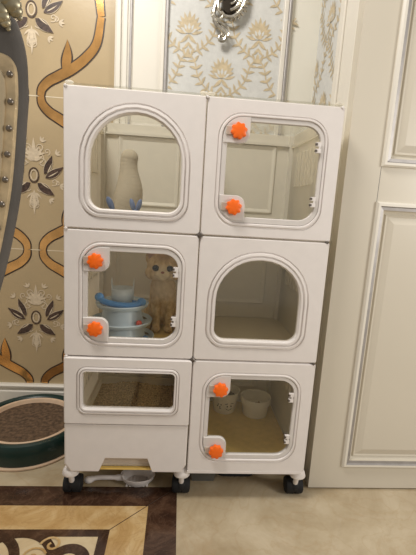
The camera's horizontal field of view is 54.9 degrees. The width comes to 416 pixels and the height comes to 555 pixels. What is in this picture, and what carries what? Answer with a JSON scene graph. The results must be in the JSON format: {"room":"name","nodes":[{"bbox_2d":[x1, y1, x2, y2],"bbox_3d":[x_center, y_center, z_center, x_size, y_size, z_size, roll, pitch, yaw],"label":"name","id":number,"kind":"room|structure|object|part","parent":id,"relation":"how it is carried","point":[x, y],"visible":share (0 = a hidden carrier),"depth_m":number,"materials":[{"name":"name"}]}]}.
{"room":"living room","nodes":[
{"label":"living room","id":0,"kind":"room"},
{"bbox_2d":[0,0,321,383],"bbox_3d":[-0.741,-0.736,1.580,2.520,2.650,0.101,3,10,-4],"label":"wall","id":1,"kind":"structure","parent":0,"point":[79,16],"depth_m":1.59,"materials":[{"name":"patterned wallpaper"},{"name":"white paint"}]},
{"bbox_2d":[0,382,63,401],"bbox_3d":[-1.255,0.498,1.711,1.634,0.118,0.022,3,10,-4],"label":"baseboard","id":2,"kind":"structure","parent":1,"relation":"attached to","point":[8,390],"depth_m":1.74,"materials":[{"name":"beige paint"}]},
{"bbox_2d":[7,283,63,350],"bbox_3d":[-0.728,0.172,1.695,0.243,0.307,0.002,3,10,-4],"label":"trim","id":3,"kind":"structure","parent":1,"relation":"attached to","point":[35,299],"depth_m":1.69,"materials":[{"name":"beige paper"}]},
{"bbox_2d":[15,0,63,51],"bbox_3d":[-0.656,-0.994,1.484,0.243,0.307,0.002,3,10,-4],"label":"trim","id":4,"kind":"structure","parent":1,"relation":"attached to","point":[50,8],"depth_m":1.49,"materials":[{"name":"beige paint"}]},
{"bbox_2d":[21,136,63,213],"bbox_3d":[-0.693,-0.405,1.591,0.243,0.307,0.002,3,10,-4],"label":"trim","id":5,"kind":"structure","parent":1,"relation":"attached to","point":[33,154],"depth_m":1.59,"materials":[{"name":"beige paper"}]},
{"bbox_2d":[0,0,105,382],"bbox_3d":[-0.968,-0.573,1.542,1.118,2.078,0.002,3,10,-4],"label":"trim","id":6,"kind":"structure","parent":1,"relation":"attached to","point":[70,67],"depth_m":1.63,"materials":[{"name":"gold paint"}]},
{"bbox_2d":[113,0,133,123],"bbox_3d":[-0.331,-0.705,1.550,0.068,2.650,0.024,3,10,-4],"label":"trim","id":7,"kind":"structure","parent":1,"relation":"attached to","point":[124,9],"depth_m":1.51,"materials":[{"name":"beige paint"}]},
{"bbox_2d":[131,0,161,125],"bbox_3d":[-0.239,-0.702,1.565,0.118,2.650,0.008,3,10,-4],"label":"trim","id":8,"kind":"structure","parent":1,"relation":"attached to","point":[147,24],"depth_m":1.53,"materials":[{"name":"beige paint"}]},
{"bbox_2d":[158,0,169,126],"bbox_3d":[-0.179,-0.697,1.562,0.026,2.650,0.024,3,10,-4],"label":"trim","id":9,"kind":"structure","parent":1,"relation":"attached to","point":[165,3],"depth_m":1.52,"materials":[{"name":"beige paint"}]},
{"bbox_2d":[211,0,248,42],"bbox_3d":[0.081,-1.005,1.505,0.140,0.231,0.044,3,10,-4],"label":"wall ornament","id":10,"kind":"object","parent":1,"relation":"attached to","point":[228,7],"visible":1,"depth_m":1.50,"materials":[{"name":"silver metal"}]},
{"bbox_3d":[0.080,-1.036,1.508,0.056,0.090,0.026,3,10,-4],"label":"plate","id":11,"kind":"part","parent":10,"relation":"part of","materials":[{"name":"brown metal"}]},
{"bbox_2d":[166,0,298,399],"bbox_3d":[0.047,-0.688,1.587,0.575,2.650,0.008,3,10,-4],"label":"wallpaper","id":12,"kind":"structure","parent":1,"relation":"attached to","point":[246,65],"depth_m":1.55,"materials":[{"name":"paper"}]},
{"bbox_2d":[273,0,293,135],"bbox_3d":[0.289,-0.675,1.597,0.036,2.650,0.024,3,10,-4],"label":"trim","id":13,"kind":"structure","parent":1,"relation":"attached to","point":[289,4],"depth_m":1.56,"materials":[{"name":"beige paint"}]},
{"bbox_2d":[0,457,415,554],"bbox_3d":[-0.099,0.859,0.577,3.800,0.050,3.800,3,10,-4],"label":"floor","id":14,"kind":"structure","parent":0,"point":[254,514],"depth_m":1.24,"materials":[{"name":"beige tile"}]},
{"bbox_2d":[0,0,28,289],"bbox_3d":[-0.534,0.138,0.436,0.501,1.367,0.511,3,10,-4],"label":"upholstered chair","id":15,"kind":"object","parent":14,"relation":"on","point":[14,87],"visible":1,"depth_m":0.61,"materials":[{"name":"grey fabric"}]},
{"bbox_2d":[0,70,5,177],"bbox_3d":[-0.535,-0.046,0.626,0.438,0.580,0.014,3,10,-4],"label":"cushion","id":16,"kind":"object","parent":15,"relation":"on","point":[2,72],"depth_m":0.61,"materials":[{"name":"beige fabric"}]},
{"bbox_2d":[0,394,64,471],"bbox_3d":[-0.683,0.578,1.541,0.402,0.091,0.402,3,10,-4],"label":"pet bed","id":17,"kind":"object","parent":14,"relation":"on","point":[31,426],"visible":0.68,"depth_m":1.47,"materials":[{"name":"fabric"}]},
{"bbox_2d":[0,486,176,554],"bbox_3d":[-0.985,0.897,-0.052,1.945,0.011,2.667,3,10,-4],"label":"trim","id":18,"kind":"structure","parent":14,"relation":"on","point":[160,532],"depth_m":1.25,"materials":[{"name":"brown stone"}]},
{"bbox_2d":[0,505,147,554],"bbox_3d":[-1.026,0.902,-0.097,1.857,0.011,2.582,3,10,-4],"label":"trim","id":19,"kind":"structure","parent":18,"relation":"on","point":[126,538],"depth_m":1.17,"materials":[{"name":"stone"}]},
{"bbox_2d":[0,529,109,554],"bbox_3d":[-1.073,0.908,-0.146,1.756,0.011,2.491,3,10,-4],"label":"trim","id":20,"kind":"structure","parent":19,"relation":"on","point":[89,543],"depth_m":1.08,"materials":[{"name":"stone"}]},
{"bbox_2d":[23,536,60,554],"bbox_3d":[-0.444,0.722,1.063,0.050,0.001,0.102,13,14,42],"label":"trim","id":21,"kind":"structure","parent":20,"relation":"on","point":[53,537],"depth_m":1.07,"materials":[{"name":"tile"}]},
{"bbox_2d":[111,490,171,528],"bbox_3d":[-0.192,0.708,1.235,0.190,0.001,0.178,3,10,-4],"label":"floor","id":22,"kind":"structure","parent":18,"relation":"on","point":[171,490],"depth_m":1.22,"materials":[{"name":"brown tile"}]},
{"bbox_2d":[84,470,154,486],"bbox_3d":[-0.293,0.666,1.336,0.232,0.030,0.082,3,10,-4],"label":"scoop","id":23,"kind":"object","parent":14,"relation":"on","point":[133,478],"visible":0.98,"depth_m":1.32,"materials":[{"name":"white plastic"}]},
{"bbox_3d":[-0.343,0.664,1.323,0.131,0.028,0.024,2,10,-8],"label":"handle","id":24,"kind":"part","parent":23,"relation":"part of","materials":[{"name":"white plastic"}]},
{"bbox_2d":[120,470,154,486],"bbox_3d":[-0.235,0.670,1.341,0.116,0.028,0.082,3,10,-4],"label":"bowl","id":25,"kind":"object","parent":23,"relation":"on","point":[133,478],"depth_m":1.35,"materials":[{"name":"white plastic"}]},
{"bbox_2d":[62,80,344,493],"bbox_3d":[-0.050,0.069,1.382,0.781,1.223,0.496,3,10,-4],"label":"cabinet","id":26,"kind":"object","parent":14,"relation":"on","point":[244,217],"visible":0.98,"depth_m":1.18,"materials":[{"name":"white plastic"}]},
{"bbox_2d":[68,476,75,489],"bbox_3d":[-0.432,0.653,1.279,0.045,0.047,0.052,3,10,-4],"label":"caster wheel","id":27,"kind":"object","parent":26,"relation":"attached to","point":[71,481],"depth_m":1.26,"materials":[{"name":"plastic"}]},
{"bbox_3d":[-0.434,0.362,1.427,0.019,0.358,0.451,3,10,-4],"label":"panel","id":28,"kind":"part","parent":26,"relation":"part of","materials":[{"name":"white plastic"}]},
{"bbox_3d":[-0.412,0.000,1.362,0.019,0.358,0.451,3,10,-4],"label":"panel","id":29,"kind":"part","parent":26,"relation":"part of","materials":[{"name":"white plastic"}]},
{"bbox_3d":[-0.321,0.147,1.133,0.045,0.045,0.014,3,10,-4],"label":"knob","id":30,"kind":"part","parent":26,"relation":"part of","materials":[{"name":"orange plastic"}]},
{"bbox_3d":[-0.310,-0.045,1.099,0.045,0.045,0.014,3,10,-4],"label":"knob","id":31,"kind":"part","parent":26,"relation":"part of","materials":[{"name":"orange plastic"}]},
{"bbox_3d":[-0.389,-0.361,1.296,0.019,0.358,0.451,3,10,-4],"label":"panel","id":32,"kind":"part","parent":26,"relation":"part of","materials":[{"name":"white plastic"}]},
{"bbox_2d":[106,149,142,210],"bbox_3d":[-0.265,-0.299,1.306,0.117,0.243,0.173,3,10,-4],"label":"toy","id":33,"kind":"object","parent":26,"relation":"on","point":[128,194],"visible":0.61,"depth_m":1.32,"materials":[{"name":"beige plastic"}]},
{"bbox_2d":[101,458,148,465],"bbox_3d":[-0.265,0.528,1.448,0.330,0.064,0.410,3,10,-4],"label":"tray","id":34,"kind":"object","parent":26,"relation":"on","point":[107,461],"depth_m":1.25,"materials":[{"name":"white plastic"}]},
{"bbox_3d":[-0.254,0.593,1.246,0.168,0.004,0.012,3,10,-4],"label":"drawer rail","id":35,"kind":"part","parent":26,"relation":"part of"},
{"bbox_3d":[-0.250,0.521,1.226,0.368,0.157,0.017,3,10,-4],"label":"drawer","id":36,"kind":"part","parent":26,"relation":"part of","materials":[{"name":"white plastic"}]},
{"bbox_3d":[-0.267,0.543,1.470,0.362,0.006,0.453,3,10,-4],"label":"panel","id":37,"kind":"part","parent":26,"relation":"part of","materials":[{"name":"white plastic"}]},
{"bbox_3d":[-0.238,0.339,1.187,0.370,0.210,0.022,3,10,-4],"label":"panel","id":38,"kind":"part","parent":26,"relation":"part of","materials":[{"name":"white plastic"}]},
{"bbox_2d":[86,376,173,405],"bbox_3d":[-0.262,0.491,1.438,0.330,0.108,0.388,3,10,-4],"label":"tray","id":39,"kind":"object","parent":26,"relation":"on","point":[102,379],"visible":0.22,"depth_m":1.61,"materials":[{"name":"white plastic"}]},
{"bbox_2d":[92,381,173,406],"bbox_3d":[-0.262,0.486,1.437,0.304,0.078,0.362,3,10,-4],"label":"litter","id":40,"kind":"object","parent":39,"relation":"in","point":[129,394],"visible":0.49,"depth_m":1.51,"materials":[{"name":"brown gravel"}]},
{"bbox_3d":[-0.221,0.053,1.142,0.370,0.365,0.020,3,10,-4],"label":"panel","id":41,"kind":"part","parent":26,"relation":"part of","materials":[{"name":"white plastic"}]},
{"bbox_3d":[-0.216,0.053,1.139,0.276,0.279,0.014,3,10,-4],"label":"door","id":42,"kind":"part","parent":26,"relation":"part of","materials":[{"name":"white plastic"}]},
{"bbox_2d":[68,227,196,234],"bbox_3d":[-0.223,-0.172,1.341,0.362,0.008,0.453,3,10,-4],"label":"shelf","id":43,"kind":"object","parent":26,"relation":"attached to","point":[68,227],"depth_m":1.11,"materials":[{"name":"white plastic"}]},
{"bbox_3d":[-0.198,-0.309,1.076,0.370,0.365,0.022,3,10,-4],"label":"panel","id":44,"kind":"part","parent":26,"relation":"part of","materials":[{"name":"white plastic"}]},
{"bbox_3d":[-0.271,0.331,1.656,0.362,0.358,0.024,3,10,-4],"label":"panel","id":45,"kind":"part","parent":26,"relation":"part of","materials":[{"name":"white plastic"}]},
{"bbox_2d":[99,312,173,337],"bbox_3d":[-0.244,0.185,1.396,0.346,0.004,0.421,3,10,-4],"label":"floor mat","id":46,"kind":"object","parent":26,"relation":"on","point":[161,333],"visible":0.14,"depth_m":1.38,"materials":[{"name":"wicker"}]},
{"bbox_2d":[92,278,153,337],"bbox_3d":[-0.274,0.100,1.277,0.208,0.200,0.208,3,10,-4],"label":"toy","id":47,"kind":"object","parent":46,"relation":"on","point":[122,309],"visible":0.78,"depth_m":1.23,"materials":[{"name":"blue plastic"}]},
{"bbox_3d":[-0.270,0.037,1.265,0.072,0.072,0.072,3,10,-4],"label":"crown","id":48,"kind":"part","parent":47,"relation":"part of","materials":[{"name":"plastic"}]},
{"bbox_2d":[144,253,179,332],"bbox_3d":[-0.149,0.035,1.420,0.152,0.293,0.194,3,10,-4],"label":"cat","id":49,"kind":"object","parent":46,"relation":"on","point":[161,307],"visible":0.7,"depth_m":1.37},
{"bbox_3d":[-0.249,-0.031,1.591,0.362,0.358,0.024,3,10,-4],"label":"panel","id":50,"kind":"part","parent":26,"relation":"part of","materials":[{"name":"white plastic"}]},
{"bbox_3d":[-0.226,-0.393,1.525,0.362,0.358,0.024,3,10,-4],"label":"panel","id":51,"kind":"part","parent":26,"relation":"part of","materials":[{"name":"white plastic"}]},
{"bbox_2d":[178,478,184,490],"bbox_3d":[-0.088,0.670,1.305,0.045,0.047,0.052,3,10,-4],"label":"caster wheel","id":52,"kind":"object","parent":26,"relation":"attached to","point":[181,482],"depth_m":1.28,"materials":[{"name":"plastic"}]},
{"bbox_3d":[-0.072,0.379,1.454,0.006,0.358,0.451,3,10,-4],"label":"divider panel","id":53,"kind":"part","parent":26,"relation":"part of","materials":[{"name":"white plastic"}]},
{"bbox_3d":[-0.050,0.018,1.389,0.006,0.358,0.451,3,10,-4],"label":"divider panel","id":54,"kind":"part","parent":26,"relation":"part of","materials":[{"name":"white plastic"}]},
{"bbox_3d":[-0.028,-0.344,1.324,0.006,0.358,0.451,3,10,-4],"label":"divider panel","id":55,"kind":"part","parent":26,"relation":"part of","materials":[{"name":"white plastic"}]},
{"bbox_3d":[0.025,0.536,1.228,0.045,0.045,0.014,3,10,-4],"label":"knob","id":56,"kind":"part","parent":26,"relation":"part of","materials":[{"name":"orange plastic"}]},
{"bbox_3d":[0.038,0.336,1.192,0.045,0.045,0.014,3,10,-4],"label":"knob","id":57,"kind":"part","parent":26,"relation":"part of","materials":[{"name":"orange plastic"}]},
{"bbox_3d":[0.071,-0.193,1.097,0.045,0.045,0.014,3,10,-4],"label":"knob","id":58,"kind":"part","parent":26,"relation":"part of","materials":[{"name":"orange plastic"}]},
{"bbox_3d":[0.083,-0.390,1.061,0.045,0.045,0.014,3,10,-4],"label":"knob","id":59,"kind":"part","parent":26,"relation":"part of","materials":[{"name":"orange plastic"}]},
{"bbox_3d":[0.097,0.348,1.684,0.362,0.358,0.024,3,10,-4],"label":"panel","id":60,"kind":"part","parent":26,"relation":"part of","materials":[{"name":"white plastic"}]},
{"bbox_3d":[-0.081,0.570,1.457,0.729,0.016,0.431,3,10,-4],"label":"frame","id":61,"kind":"part","parent":26,"relation":"part of","materials":[{"name":"white plastic"}]},
{"bbox_2d":[207,401,286,452],"bbox_3d":[0.102,0.564,1.489,0.346,0.004,0.421,3,10,-4],"label":"floor mat","id":62,"kind":"object","parent":26,"relation":"on","point":[241,433],"visible":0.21,"depth_m":1.47,"materials":[{"name":"fabric"}]},
{"bbox_2d":[212,384,239,413],"bbox_3d":[0.068,0.491,1.616,0.118,0.089,0.118,3,10,-4],"label":"bowl","id":63,"kind":"object","parent":62,"relation":"on","point":[227,404],"visible":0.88,"depth_m":1.58,"materials":[{"name":"white plastic"}]},
{"bbox_2d":[241,389,270,418],"bbox_3d":[0.189,0.508,1.602,0.120,0.075,0.120,3,10,-4],"label":"bowl","id":64,"kind":"object","parent":62,"relation":"on","point":[250,409],"visible":1,"depth_m":1.57,"materials":[{"name":"white plastic"}]},
{"bbox_3d":[0.120,-0.013,1.618,0.362,0.358,0.024,3,10,-4],"label":"panel","id":65,"kind":"part","parent":26,"relation":"part of","materials":[{"name":"white plastic"}]},
{"bbox_3d":[0.129,0.432,1.232,0.283,0.275,0.014,3,10,-4],"label":"door","id":66,"kind":"part","parent":26,"relation":"part of","materials":[{"name":"white plastic"}]},
{"bbox_3d":[0.130,0.432,1.236,0.372,0.365,0.020,3,10,-4],"label":"panel","id":67,"kind":"part","parent":26,"relation":"part of","materials":[{"name":"white plastic"}]},
{"bbox_2d":[214,316,291,339],"bbox_3d":[0.123,0.207,1.435,0.362,0.008,0.453,3,10,-4],"label":"shelf","id":68,"kind":"object","parent":26,"relation":"attached to","point":[245,327],"depth_m":1.51,"materials":[{"name":"white plastic"}]},
{"bbox_3d":[0.142,-0.375,1.553,0.362,0.358,0.024,3,10,-4],"label":"panel","id":69,"kind":"part","parent":26,"relation":"part of","materials":[{"name":"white plastic"}]},
{"bbox_3d":[0.152,0.071,1.169,0.372,0.365,0.022,3,10,-4],"label":"panel","id":70,"kind":"part","parent":26,"relation":"part of","materials":[{"name":"white plastic"}]},
{"bbox_2d":[203,235,321,241],"bbox_3d":[0.145,-0.154,1.369,0.362,0.008,0.453,3,10,-4],"label":"shelf","id":71,"kind":"object","parent":26,"relation":"attached to","point":[203,235],"depth_m":1.14,"materials":[{"name":"white plastic"}]},
{"bbox_3d":[0.174,-0.288,1.103,0.282,0.281,0.014,3,10,-4],"label":"door","id":72,"kind":"part","parent":26,"relation":"part of","materials":[{"name":"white plastic"}]},
{"bbox_3d":[0.175,-0.291,1.105,0.372,0.365,0.020,3,10,-4],"label":"panel","id":73,"kind":"part","parent":26,"relation":"part of","materials":[{"name":"white plastic"}]},
{"bbox_3d":[0.289,0.397,1.482,0.019,0.358,0.451,3,10,-4],"label":"panel","id":74,"kind":"part","parent":26,"relation":"part of","materials":[{"name":"white plastic"}]},
{"bbox_3d":[0.311,0.035,1.417,0.019,0.358,0.451,3,10,-4],"label":"panel","id":75,"kind":"part","parent":26,"relation":"part of","materials":[{"name":"white plastic"}]},
{"bbox_2d":[292,478,298,491],"bbox_3d":[0.285,0.688,1.334,0.045,0.047,0.052,3,10,-4],"label":"caster wheel","id":76,"kind":"object","parent":26,"relation":"attached to","point":[295,483],"depth_m":1.31,"materials":[{"name":"plastic"}]},
{"bbox_3d":[0.334,-0.327,1.351,0.019,0.358,0.451,3,10,-4],"label":"panel","id":77,"kind":"part","parent":26,"relation":"part of","materials":[{"name":"white plastic"}]},
{"bbox_2d":[191,473,215,480],"bbox_3d":[-0.021,0.669,1.421,0.085,0.034,0.125,3,10,-4],"label":"tray","id":78,"kind":"object","parent":14,"relation":"on","point":[195,476],"visible":0.27,"depth_m":1.36,"materials":[{"name":"grey plastic"}]},
{"bbox_2d":[218,474,251,476],"bbox_3d":[0.094,0.677,1.448,0.140,0.022,0.104,3,10,-4],"label":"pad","id":79,"kind":"object","parent":14,"relation":"on","point":[231,475],"visible":0.12,"depth_m":1.40,"materials":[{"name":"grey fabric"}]},
{"bbox_3d":[0.482,-0.627,1.400,0.100,2.650,0.455,3,10,-4],"label":"wall","id":80,"kind":"structure","parent":0,"visible":0},
{"bbox_2d":[312,0,340,105],"bbox_3d":[0.424,-0.645,1.476,0.006,2.650,0.270,3,10,-4],"label":"trim","id":81,"kind":"structure","parent":80,"relation":"attached to","point":[330,9],"depth_m":1.46,"materials":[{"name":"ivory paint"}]},
{"bbox_2d":[304,0,359,470],"bbox_3d":[0.429,-0.605,1.257,0.026,2.650,0.175,3,10,-4],"label":"trim","id":82,"kind":"structure","parent":80,"relation":"attached to","point":[349,9],"depth_m":1.26,"materials":[{"name":"beige paint"}]},
{"bbox_2d":[304,0,415,487],"bbox_3d":[0.837,-0.307,1.222,0.870,2.114,0.053,3,10,-4],"label":"door","id":83,"kind":"structure","parent":80,"relation":"in","point":[362,434],"depth_m":1.24,"materials":[{"name":"beige paint"}]}
]}

